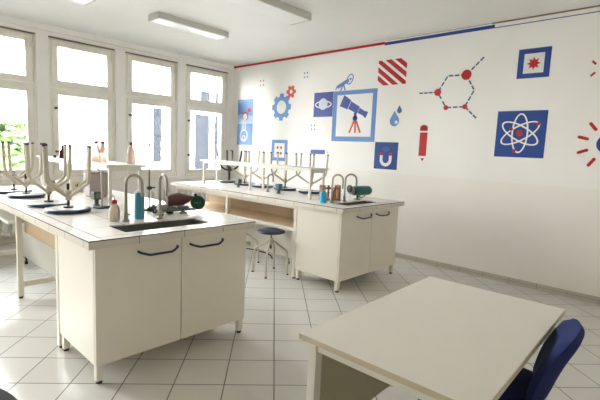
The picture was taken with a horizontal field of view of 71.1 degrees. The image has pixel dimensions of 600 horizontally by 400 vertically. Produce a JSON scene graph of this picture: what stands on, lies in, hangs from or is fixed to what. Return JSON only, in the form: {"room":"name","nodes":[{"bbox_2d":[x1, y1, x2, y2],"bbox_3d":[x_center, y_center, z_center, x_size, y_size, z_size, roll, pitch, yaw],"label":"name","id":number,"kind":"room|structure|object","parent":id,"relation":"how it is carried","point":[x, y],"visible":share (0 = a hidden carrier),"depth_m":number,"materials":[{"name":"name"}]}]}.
{"room":"science classroom","nodes":[
{"label":"science classroom","id":0,"kind":"room"},
{"bbox_2d":[0,21,231,238],"bbox_3d":[-4.138,-0.934,5.782,0.300,3.058,7.696,9,9,42],"label":"wall","id":1,"kind":"structure","parent":0,"point":[41,36],"depth_m":6.83,"materials":[{"name":"paint"}]},
{"bbox_2d":[0,237,15,243],"bbox_3d":[-4.094,0.566,5.846,0.012,0.072,7.683,9,9,42],"label":"baseboard","id":2,"kind":"structure","parent":1,"relation":"attached to","point":[12,239],"depth_m":5.86,"materials":[{"name":"beige wood"}]},
{"bbox_2d":[0,26,38,178],"bbox_3d":[-4.157,-1.302,5.705,0.395,2.045,0.946,9,9,42],"label":"window","id":3,"kind":"structure","parent":1,"relation":"in","point":[27,83],"depth_m":5.84,"materials":[{"name":"paint"}]},
{"bbox_2d":[48,36,114,177],"bbox_3d":[-3.401,-1.363,6.513,0.395,2.045,0.946,9,9,42],"label":"window","id":4,"kind":"structure","parent":1,"relation":"in","point":[57,87],"depth_m":6.32,"materials":[{"name":"paint"}]},
{"bbox_2d":[0,176,231,183],"bbox_3d":[-4.031,-0.251,5.733,0.075,0.045,7.696,9,9,42],"label":"trim","id":5,"kind":"structure","parent":1,"relation":"attached to","point":[199,177],"depth_m":7.24,"materials":[{"name":"paint"}]},
{"bbox_2d":[0,14,233,70],"bbox_3d":[-3.945,-2.390,5.492,0.050,0.083,7.696,9,9,42],"label":"trim","id":6,"kind":"structure","parent":1,"relation":"attached to","point":[3,18],"depth_m":6.46,"materials":[{"name":"paint"}]},
{"bbox_2d":[125,52,177,176],"bbox_3d":[-2.646,-1.424,7.322,0.395,2.045,0.946,9,9,42],"label":"window","id":7,"kind":"structure","parent":1,"relation":"in","point":[131,97],"depth_m":7.24,"materials":[{"name":"paint"}]},
{"bbox_2d":[185,64,227,175],"bbox_3d":[-1.890,-1.485,8.131,0.395,2.045,0.946,9,9,42],"label":"window","id":8,"kind":"structure","parent":1,"relation":"in","point":[220,108],"depth_m":8.00,"materials":[{"name":"paint"}]},
{"bbox_2d":[0,242,599,399],"bbox_3d":[-0.676,1.181,2.707,9.974,0.120,8.096,9,9,42],"label":"floor","id":9,"kind":"structure","parent":0,"point":[268,360],"depth_m":3.09,"materials":[{"name":"tile"}]},
{"bbox_2d":[0,221,15,236],"bbox_3d":[-4.015,0.275,5.744,0.080,0.680,0.898,9,9,42],"label":"radiator","id":10,"kind":"object","parent":9,"relation":"on","point":[4,232],"visible":0.2,"depth_m":5.73,"materials":[{"name":"white metal"}]},
{"bbox_2d":[0,388,17,399],"bbox_3d":[-1.204,0.840,1.400,0.572,0.812,0.633,9,9,42],"label":"swivel chair","id":11,"kind":"object","parent":9,"relation":"on","point":[4,395],"visible":1,"depth_m":1.58,"materials":[{"name":"fabric"}]},
{"bbox_2d":[0,207,61,347],"bbox_3d":[-2.253,0.448,4.204,2.646,0.848,1.128,9,9,42],"label":"lab bench","id":12,"kind":"object","parent":9,"relation":"on","point":[34,242],"visible":0.18,"depth_m":3.84,"materials":[{"name":"beige laminate"}]},
{"bbox_2d":[0,185,255,249],"bbox_3d":[-2.002,0.111,3.945,3.385,0.200,1.231,9,9,42],"label":"countertop","id":13,"kind":"structure","parent":12,"relation":"on","point":[91,230],"depth_m":3.04,"materials":[{"name":"tile"}]},
{"bbox_2d":[0,142,33,193],"bbox_3d":[-2.925,-0.334,4.282,0.327,0.523,0.326,-3,9,-41],"label":"stool","id":14,"kind":"object","parent":13,"relation":"on","point":[21,175],"visible":0.74,"depth_m":4.26,"materials":[{"name":"beige paint"}]},
{"bbox_2d":[1,141,45,197],"bbox_3d":[-2.628,-0.290,4.019,0.327,0.523,0.326,-1,7,-26],"label":"stool","id":15,"kind":"object","parent":13,"relation":"on","point":[25,182],"visible":0.9,"depth_m":3.97,"materials":[{"name":"beige paint"}]},
{"bbox_2d":[23,143,71,207],"bbox_3d":[-2.127,-0.212,3.543,0.327,0.523,0.326,-2,8,-36],"label":"stool","id":16,"kind":"object","parent":13,"relation":"on","point":[48,191],"visible":0.84,"depth_m":3.50,"materials":[{"name":"beige paint"}]},
{"bbox_2d":[55,180,68,189],"bbox_3d":[-2.687,-0.167,4.747,0.104,0.105,0.104,7,8,31],"label":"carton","id":17,"kind":"object","parent":13,"relation":"on","point":[63,187],"visible":0.27,"depth_m":4.72,"materials":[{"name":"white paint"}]},
{"bbox_2d":[41,144,91,213],"bbox_3d":[-1.815,-0.168,3.284,0.327,0.523,0.326,-1,8,-29],"label":"stool","id":18,"kind":"object","parent":13,"relation":"on","point":[63,209],"visible":1,"depth_m":3.24,"materials":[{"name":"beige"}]},
{"bbox_2d":[73,181,83,191],"bbox_3d":[-2.455,-0.144,4.615,0.101,0.110,0.120,9,9,42],"label":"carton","id":19,"kind":"object","parent":13,"relation":"on","point":[75,184],"visible":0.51,"depth_m":4.57,"materials":[{"name":"beige"}]},
{"bbox_2d":[36,156,145,204],"bbox_3d":[-2.290,-0.246,4.466,2.000,0.362,0.360,9,9,42],"label":"shelf","id":20,"kind":"object","parent":13,"relation":"on","point":[111,166],"visible":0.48,"depth_m":3.90,"materials":[{"name":"white paint"}]},
{"bbox_2d":[59,145,63,157],"bbox_3d":[-2.570,-0.523,4.547,0.072,0.142,0.072,9,9,42],"label":"bottle","id":21,"kind":"object","parent":20,"relation":"on","point":[61,152],"visible":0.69,"depth_m":4.52,"materials":[{"name":"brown glass"}]},
{"bbox_2d":[92,141,99,161],"bbox_3d":[-1.983,-0.473,4.078,0.074,0.204,0.074,9,9,42],"label":"bottle","id":22,"kind":"object","parent":20,"relation":"on","point":[95,150],"visible":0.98,"depth_m":4.06,"materials":[{"name":"beige"}]},
{"bbox_2d":[100,141,106,161],"bbox_3d":[-1.970,-0.486,4.195,0.074,0.204,0.074,9,9,42],"label":"bottle","id":23,"kind":"object","parent":20,"relation":"on","point":[103,152],"visible":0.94,"depth_m":4.17,"materials":[{"name":"beige"}]},
{"bbox_2d":[127,142,134,163],"bbox_3d":[-1.601,-0.444,3.977,0.074,0.204,0.074,9,9,42],"label":"bottle","id":24,"kind":"object","parent":20,"relation":"on","point":[130,152],"visible":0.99,"depth_m":3.95,"materials":[{"name":"beige"}]},
{"bbox_2d":[83,172,107,196],"bbox_3d":[-2.092,-0.162,4.308,0.166,0.248,0.196,9,9,42],"label":"instrument box","id":25,"kind":"object","parent":13,"relation":"on","point":[95,182],"visible":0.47,"depth_m":4.25,"materials":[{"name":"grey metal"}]},
{"bbox_2d":[91,191,100,205],"bbox_3d":[-1.791,-0.013,3.695,0.079,0.123,0.070,9,9,42],"label":"socket","id":26,"kind":"object","parent":13,"relation":"on","point":[95,195],"visible":0.97,"depth_m":3.67,"materials":[{"name":"grey plastic"}]},
{"bbox_2d":[93,170,109,208],"bbox_3d":[-1.676,-0.094,3.554,0.090,0.325,0.120,6,7,25],"label":"stand","id":27,"kind":"object","parent":13,"relation":"on","point":[102,206],"visible":0.85,"depth_m":3.55,"materials":[{"name":"grey metal"}]},
{"bbox_2d":[108,195,119,221],"bbox_3d":[-1.334,0.056,2.992,0.074,0.188,0.096,9,9,42],"label":"wash bottle","id":28,"kind":"object","parent":13,"relation":"on","point":[114,211],"visible":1,"depth_m":2.98,"materials":[{"name":"beige plastic"}]},
{"bbox_2d":[122,174,143,221],"bbox_3d":[-1.184,-0.015,2.984,0.154,0.346,0.059,3,7,5],"label":"tap","id":29,"kind":"object","parent":13,"relation":"on","point":[126,214],"visible":1,"depth_m":2.97,"materials":[{"name":"grey metal"}]},
{"bbox_2d":[134,190,144,218],"bbox_3d":[-1.195,0.032,3.124,0.072,0.218,0.072,9,9,42],"label":"bottle","id":30,"kind":"object","parent":13,"relation":"on","point":[139,202],"visible":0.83,"depth_m":3.10,"materials":[{"name":"blue plastic"}]},
{"bbox_2d":[145,143,156,210],"bbox_3d":[-1.271,-0.193,3.539,0.090,0.562,0.120,6,7,25],"label":"stand","id":31,"kind":"object","parent":13,"relation":"on","point":[149,187],"visible":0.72,"depth_m":3.54,"materials":[{"name":"grey metal"}]},
{"bbox_2d":[146,204,156,212],"bbox_3d":[-1.162,0.070,3.497,0.126,0.058,0.227,9,9,42],"label":"lead","id":32,"kind":"object","parent":13,"relation":"on","point":[151,208],"visible":0.31,"depth_m":3.45,"materials":[{"name":"black rubber"}]},
{"bbox_2d":[112,219,208,231],"bbox_3d":[-0.969,0.274,2.978,0.260,0.192,0.663,9,9,42],"label":"sink basin","id":33,"kind":"object","parent":13,"relation":"in","point":[170,223],"depth_m":3.04,"materials":[{"name":"silver metal"}]},
{"bbox_2d":[157,174,167,218],"bbox_3d":[-1.015,-0.025,3.127,0.059,0.346,0.154,-3,9,-42],"label":"tap","id":34,"kind":"object","parent":13,"relation":"on","point":[160,211],"visible":1,"depth_m":3.15,"materials":[{"name":"grey metal"}]},
{"bbox_2d":[154,193,204,215],"bbox_3d":[-0.999,0.024,3.470,0.425,0.171,0.131,-4,9,-44],"label":"apparatus","id":35,"kind":"object","parent":13,"relation":"on","point":[179,200],"visible":0.93,"depth_m":3.45,"materials":[{"name":"metal"}]},
{"bbox_2d":[58,229,246,383],"bbox_3d":[-1.025,0.633,3.078,0.670,0.850,1.138,9,9,42],"label":"base cabinet","id":36,"kind":"object","parent":9,"relation":"on","point":[120,302],"visible":0.91,"depth_m":2.75,"materials":[{"name":"laminate"}]},
{"bbox_2d":[144,189,207,202],"bbox_3d":[-2.232,0.130,7.652,0.080,0.680,1.528,9,9,42],"label":"radiator","id":37,"kind":"object","parent":9,"relation":"on","point":[154,191],"visible":0.24,"depth_m":7.45,"materials":[{"name":"white metal"}]},
{"bbox_2d":[175,186,297,278],"bbox_3d":[-0.605,0.308,6.023,2.569,0.848,1.128,9,9,42],"label":"lab bench","id":38,"kind":"object","parent":9,"relation":"on","point":[266,214],"visible":0.26,"depth_m":5.63,"materials":[{"name":"beige laminate"}]},
{"bbox_2d":[171,181,403,213],"bbox_3d":[-0.358,-0.030,5.767,3.298,0.200,1.231,9,9,42],"label":"countertop","id":39,"kind":"structure","parent":38,"relation":"on","point":[295,198],"depth_m":5.08,"materials":[{"name":"laminate"}]},
{"bbox_2d":[217,150,241,182],"bbox_3d":[-1.136,-0.540,6.751,0.324,0.515,0.324,6,7,26],"label":"stool","id":40,"kind":"object","parent":39,"relation":"on","point":[228,169],"visible":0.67,"depth_m":6.74,"materials":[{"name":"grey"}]},
{"bbox_2d":[235,178,241,186],"bbox_3d":[-0.881,-0.244,6.007,0.079,0.123,0.070,9,9,42],"label":"socket","id":41,"kind":"object","parent":39,"relation":"on","point":[238,181],"visible":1,"depth_m":5.98,"materials":[{"name":"grey"}]},
{"bbox_2d":[230,150,259,185],"bbox_3d":[-0.841,-0.491,6.410,0.326,0.523,0.327,7,8,34],"label":"stool","id":42,"kind":"object","parent":39,"relation":"on","point":[244,176],"visible":0.81,"depth_m":6.38,"materials":[{"name":"beige paint"}]},
{"bbox_2d":[248,151,278,187],"bbox_3d":[-0.542,-0.449,6.162,0.326,0.523,0.327,8,8,38],"label":"stool","id":43,"kind":"object","parent":39,"relation":"on","point":[263,152],"visible":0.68,"depth_m":6.14,"materials":[{"name":"beige paint"}]},
{"bbox_2d":[200,160,328,199],"bbox_3d":[-0.582,-0.312,5.668,2.220,0.362,0.320,9,9,42],"label":"shelf","id":44,"kind":"object","parent":39,"relation":"on","point":[250,165],"visible":0.94,"depth_m":5.43,"materials":[{"name":"white paint"}]},
{"bbox_2d":[266,174,273,191],"bbox_3d":[-0.396,-0.229,5.554,0.104,0.240,0.059,4,7,13],"label":"tap","id":45,"kind":"object","parent":39,"relation":"on","point":[272,175],"visible":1,"depth_m":5.54,"materials":[{"name":"grey metal"}]},
{"bbox_2d":[275,184,282,193],"bbox_3d":[-0.274,-0.147,5.406,0.079,0.123,0.070,9,9,42],"label":"socket","id":46,"kind":"object","parent":39,"relation":"on","point":[278,187],"visible":1,"depth_m":5.38,"materials":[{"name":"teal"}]},
{"bbox_2d":[270,152,302,190],"bbox_3d":[-0.201,-0.404,5.902,0.326,0.523,0.327,8,9,41],"label":"stool","id":47,"kind":"object","parent":39,"relation":"on","point":[285,180],"visible":0.86,"depth_m":5.88,"materials":[{"name":"beige paint"}]},
{"bbox_2d":[295,153,328,193],"bbox_3d":[0.151,-0.355,5.624,0.326,0.523,0.327,8,9,40],"label":"stool","id":48,"kind":"object","parent":39,"relation":"on","point":[305,191],"visible":0.59,"depth_m":5.60,"materials":[{"name":"beige paint"}]},
{"bbox_2d":[320,190,326,202],"bbox_3d":[0.257,-0.037,4.604,0.074,0.138,0.074,9,9,42],"label":"bottle","id":49,"kind":"object","parent":39,"relation":"on","point":[323,195],"visible":1,"depth_m":4.58,"materials":[{"name":"blue plastic"}]},
{"bbox_2d":[319,185,340,199],"bbox_3d":[0.352,-0.090,4.921,0.248,0.178,0.080,-1,7,-27],"label":"wooden rack","id":50,"kind":"object","parent":39,"relation":"on","point":[337,192],"visible":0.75,"depth_m":4.91,"materials":[{"name":"brown wood"}]},
{"bbox_2d":[329,174,343,202],"bbox_3d":[0.407,-0.126,4.614,0.154,0.326,0.059,5,7,23],"label":"tap","id":51,"kind":"object","parent":39,"relation":"on","point":[335,175],"visible":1,"depth_m":4.61,"materials":[{"name":"grey metal"}]},
{"bbox_2d":[342,173,357,201],"bbox_3d":[0.575,-0.145,4.839,0.164,0.326,0.059,2,7,-2],"label":"tap","id":52,"kind":"object","parent":39,"relation":"on","point":[354,175],"visible":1,"depth_m":4.82,"materials":[{"name":"grey metal"}]},
{"bbox_2d":[339,201,374,205],"bbox_3d":[0.633,0.135,4.765,0.200,0.192,0.600,9,9,42],"label":"sink basin","id":53,"kind":"object","parent":39,"relation":"in","point":[349,203],"depth_m":4.86,"materials":[{"name":"silver metal"}]},
{"bbox_2d":[347,185,371,199],"bbox_3d":[0.728,-0.097,5.138,0.340,0.175,0.116,-2,8,-33],"label":"apparatus","id":54,"kind":"object","parent":39,"relation":"on","point":[359,190],"visible":0.99,"depth_m":5.09,"materials":[{"name":"teal metal"}]},
{"bbox_2d":[247,233,258,262],"bbox_3d":[-0.738,0.545,5.358,0.326,0.523,0.327,8,8,37],"label":"stool","id":55,"kind":"object","parent":9,"relation":"on","point":[250,236],"visible":0.11,"depth_m":5.38,"materials":[{"name":"beige paint"}]},
{"bbox_2d":[246,248,272,258],"bbox_3d":[-0.603,0.723,5.827,0.644,0.071,0.040,9,9,42],"label":"cable","id":56,"kind":"object","parent":9,"relation":"on","point":[246,248],"visible":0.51,"depth_m":5.74,"materials":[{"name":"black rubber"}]},
{"bbox_2d":[251,228,288,278],"bbox_3d":[-0.346,0.610,4.948,0.327,0.523,0.326,-2,8,-36],"label":"stool","id":57,"kind":"object","parent":9,"relation":"on","point":[267,231],"visible":1,"depth_m":4.92,"materials":[{"name":"beige paint"}]},
{"bbox_2d":[295,206,398,292],"bbox_3d":[0.587,0.488,4.930,0.670,0.850,1.138,9,9,42],"label":"base cabinet","id":58,"kind":"object","parent":9,"relation":"on","point":[337,247],"visible":0.94,"depth_m":4.58,"materials":[{"name":"laminate"}]},
{"bbox_2d":[299,276,565,399],"bbox_3d":[0.627,0.897,1.884,0.698,0.750,1.160,8,9,41],"label":"desk","id":59,"kind":"object","parent":9,"relation":"on","point":[429,338],"visible":0.98,"depth_m":1.67,"materials":[{"name":"laminate"}]},
{"bbox_2d":[498,318,584,399],"bbox_3d":[0.853,0.874,1.886,0.633,0.812,0.572,7,8,34],"label":"swivel chair","id":60,"kind":"object","parent":9,"relation":"on","point":[567,337],"visible":0.6,"depth_m":1.63,"materials":[{"name":"blue fabric"}]},
{"bbox_2d":[0,0,599,65],"bbox_3d":[-0.536,-1.987,2.336,9.974,0.150,8.096,9,9,42],"label":"ceiling","id":61,"kind":"structure","parent":0,"point":[254,36],"depth_m":5.27,"materials":[{"name":"paint"}]},
{"bbox_2d":[68,0,95,5],"bbox_3d":[-2.714,-2.191,4.242,0.274,0.080,1.154,9,9,42],"label":"ceiling lamp","id":62,"kind":"object","parent":61,"relation":"attached to","point":[84,2],"visible":1,"depth_m":4.62,"materials":[{"name":"grey plastic"}]},
{"bbox_2d":[148,12,228,39],"bbox_3d":[-1.444,-2.288,5.550,0.244,0.080,1.064,9,9,42],"label":"ceiling lamp","id":63,"kind":"object","parent":61,"relation":"attached to","point":[157,17],"visible":1,"depth_m":5.44,"materials":[{"name":"grey plastic"}]},
{"bbox_2d":[225,0,311,24],"bbox_3d":[-0.386,-2.130,4.600,0.324,0.080,1.184,9,9,42],"label":"ceiling lamp","id":64,"kind":"object","parent":61,"relation":"attached to","point":[276,9],"visible":1,"depth_m":4.65,"materials":[{"name":"grey plastic"}]},
{"bbox_2d":[230,7,599,296],"bbox_3d":[2.085,-0.614,5.402,9.974,3.058,0.200,9,9,42],"label":"wall","id":65,"kind":"structure","parent":0,"point":[535,220],"depth_m":5.24,"materials":[{"name":"paint"}]},
{"bbox_2d":[237,99,253,144],"bbox_3d":[-1.066,-1.508,8.138,0.457,0.870,0.005,9,9,42],"label":"art","id":66,"kind":"object","parent":65,"relation":"attached to","point":[245,107],"visible":1,"depth_m":8.13,"materials":[{"name":"blue paint"}]},
{"bbox_2d":[271,140,287,160],"bbox_3d":[-0.373,-0.891,7.539,0.403,0.373,0.002,9,9,42],"label":"art","id":67,"kind":"object","parent":65,"relation":"attached to","point":[280,146],"visible":0.88,"depth_m":7.53,"materials":[{"name":"blue"}]},
{"bbox_2d":[272,93,290,120],"bbox_3d":[-0.331,-1.646,7.443,0.471,0.471,0.001,9,9,42],"label":"art","id":68,"kind":"object","parent":65,"relation":"attached to","point":[285,99],"visible":1,"depth_m":7.44,"materials":[{"name":"blue paint"}]},
{"bbox_2d":[286,85,295,97],"bbox_3d":[-0.154,-1.874,7.261,0.223,0.222,0.001,9,9,42],"label":"art","id":69,"kind":"object","parent":65,"relation":"attached to","point":[289,87],"visible":1,"depth_m":7.26,"materials":[{"name":"red paint"}]},
{"bbox_2d":[234,42,384,67],"bbox_3d":[-0.064,-2.423,7.135,3.478,0.037,0.001,9,9,42],"label":"art","id":70,"kind":"object","parent":65,"relation":"attached to","point":[380,43],"visible":1,"depth_m":6.84,"materials":[{"name":"red paint"}]},
{"bbox_2d":[311,150,327,153],"bbox_3d":[0.316,-0.790,6.904,0.378,0.072,0.001,9,9,42],"label":"art","id":71,"kind":"object","parent":65,"relation":"attached to","point":[312,151],"visible":1,"depth_m":6.92,"materials":[{"name":"blue paint"}]},
{"bbox_2d":[313,91,333,116],"bbox_3d":[0.375,-1.543,6.789,0.401,0.390,0.005,9,9,42],"label":"art","id":72,"kind":"object","parent":65,"relation":"attached to","point":[323,101],"visible":1,"depth_m":6.78,"materials":[{"name":"blue"}]},
{"bbox_2d":[335,74,353,90],"bbox_3d":[0.684,-1.812,6.482,0.346,0.248,0.001,9,9,42],"label":"art","id":73,"kind":"object","parent":65,"relation":"attached to","point":[343,83],"visible":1,"depth_m":6.48,"materials":[{"name":"blue paint"}]},
{"bbox_2d":[331,88,377,141],"bbox_3d":[0.813,-1.283,6.401,0.812,0.774,0.002,9,9,42],"label":"art","id":74,"kind":"object","parent":65,"relation":"attached to","point":[354,115],"visible":1,"depth_m":6.38,"materials":[{"name":"blue"}]},
{"bbox_2d":[374,142,397,169],"bbox_3d":[1.236,-0.638,6.055,0.384,0.388,0.002,9,9,42],"label":"art","id":75,"kind":"object","parent":65,"relation":"attached to","point":[386,153],"visible":1,"depth_m":6.05,"materials":[{"name":"blue paint"}]},
{"bbox_2d":[378,58,406,85],"bbox_3d":[1.296,-1.802,5.911,0.457,0.352,0.001,9,9,42],"label":"art","id":76,"kind":"object","parent":65,"relation":"attached to","point":[400,60],"visible":1,"depth_m":5.91,"materials":[{"name":"red paint"}]},
{"bbox_2d":[390,111,398,125],"bbox_3d":[1.334,-1.150,5.924,0.150,0.215,0.002,9,9,42],"label":"art","id":77,"kind":"object","parent":65,"relation":"attached to","point":[394,120],"visible":1,"depth_m":5.92,"materials":[{"name":"blue paint"}]},
{"bbox_2d":[418,125,427,160],"bbox_3d":[1.655,-0.765,5.654,0.112,0.487,0.001,9,9,42],"label":"art","id":78,"kind":"object","parent":65,"relation":"attached to","point":[423,135],"visible":1,"depth_m":5.65,"materials":[{"name":"red paint"}]},
{"bbox_2d":[387,23,491,40],"bbox_3d":[1.755,-2.172,5.452,1.430,0.006,0.006,9,9,42],"label":"trim","id":79,"kind":"structure","parent":65,"relation":"attached to","point":[489,23],"depth_m":5.38,"materials":[{"name":"beige"}]},
{"bbox_2d":[385,25,494,44],"bbox_3d":[1.753,-2.133,5.459,1.498,0.041,0.001,9,9,42],"label":"art","id":80,"kind":"object","parent":65,"relation":"attached to","point":[489,26],"visible":1,"depth_m":5.39,"materials":[{"name":"blue paint"}]},
{"bbox_2d":[419,57,483,117],"bbox_3d":[1.905,-1.408,5.371,0.819,0.733,0.002,9,9,42],"label":"art","id":81,"kind":"object","parent":65,"relation":"attached to","point":[466,74],"visible":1,"depth_m":5.24,"materials":[{"name":"red paint"},{"name":"blue paint"}]},
{"bbox_2d":[395,252,599,303],"bbox_3d":[1.984,0.879,5.464,9.474,0.072,0.012,9,9,42],"label":"baseboard","id":82,"kind":"structure","parent":65,"relation":"attached to","point":[545,288],"depth_m":5.02,"materials":[{"name":"tile"}]},
{"bbox_2d":[494,110,548,157],"bbox_3d":[2.532,-0.758,4.832,0.529,0.532,0.006,9,9,42],"label":"art","id":83,"kind":"object","parent":65,"relation":"attached to","point":[522,134],"visible":1,"depth_m":4.82,"materials":[{"name":"blue paint"}]},
{"bbox_2d":[516,46,551,78],"bbox_3d":[2.616,-1.533,4.697,0.332,0.325,0.002,9,9,42],"label":"art","id":84,"kind":"object","parent":65,"relation":"attached to","point":[533,63],"visible":1,"depth_m":4.69,"materials":[{"name":"blue paint"}]},
{"bbox_2d":[492,5,599,23],"bbox_3d":[3.925,-1.836,3.445,4.520,0.014,0.012,9,9,42],"label":"trim","id":85,"kind":"structure","parent":65,"relation":"attached to","point":[596,5],"depth_m":4.57,"materials":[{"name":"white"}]},
{"bbox_2d":[495,11,599,27],"bbox_3d":[3.536,-1.843,3.814,3.387,0.009,0.001,9,9,42],"label":"art","id":86,"kind":"object","parent":65,"relation":"attached to","point":[596,11],"visible":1,"depth_m":4.58,"materials":[{"name":"blue"}]},
{"bbox_2d":[577,122,599,166],"bbox_3d":[3.141,-0.571,4.280,0.544,0.561,0.001,9,9,42],"label":"art","id":87,"kind":"object","parent":65,"relation":"attached to","point":[591,124],"visible":1,"depth_m":4.38,"materials":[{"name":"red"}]},
{"label":"outside","id":88,"kind":"structure","parent":0,"visible":0},
{"bbox_3d":[-18.018,0.216,30.565,52.526,0.200,100.000,9,9,42],"label":"ground","id":89,"kind":"structure","parent":88,"visible":0},
{"bbox_2d":[0,101,26,169],"bbox_3d":[-8.127,0.145,10.813,2.773,5.407,2.581,9,9,42],"label":"leafy tree","id":90,"kind":"object","parent":89,"relation":"on","point":[16,139],"visible":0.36,"depth_m":10.59,"materials":[{"name":"green plant"}]},
{"bbox_2d":[0,36,106,168],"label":"window","id":91,"kind":"structure","parent":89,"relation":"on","point":[82,121],"depth_m":13.12,"materials":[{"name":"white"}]},
{"bbox_2d":[132,61,218,168],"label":"window","id":92,"kind":"structure","parent":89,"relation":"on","point":[150,124],"depth_m":13.66,"materials":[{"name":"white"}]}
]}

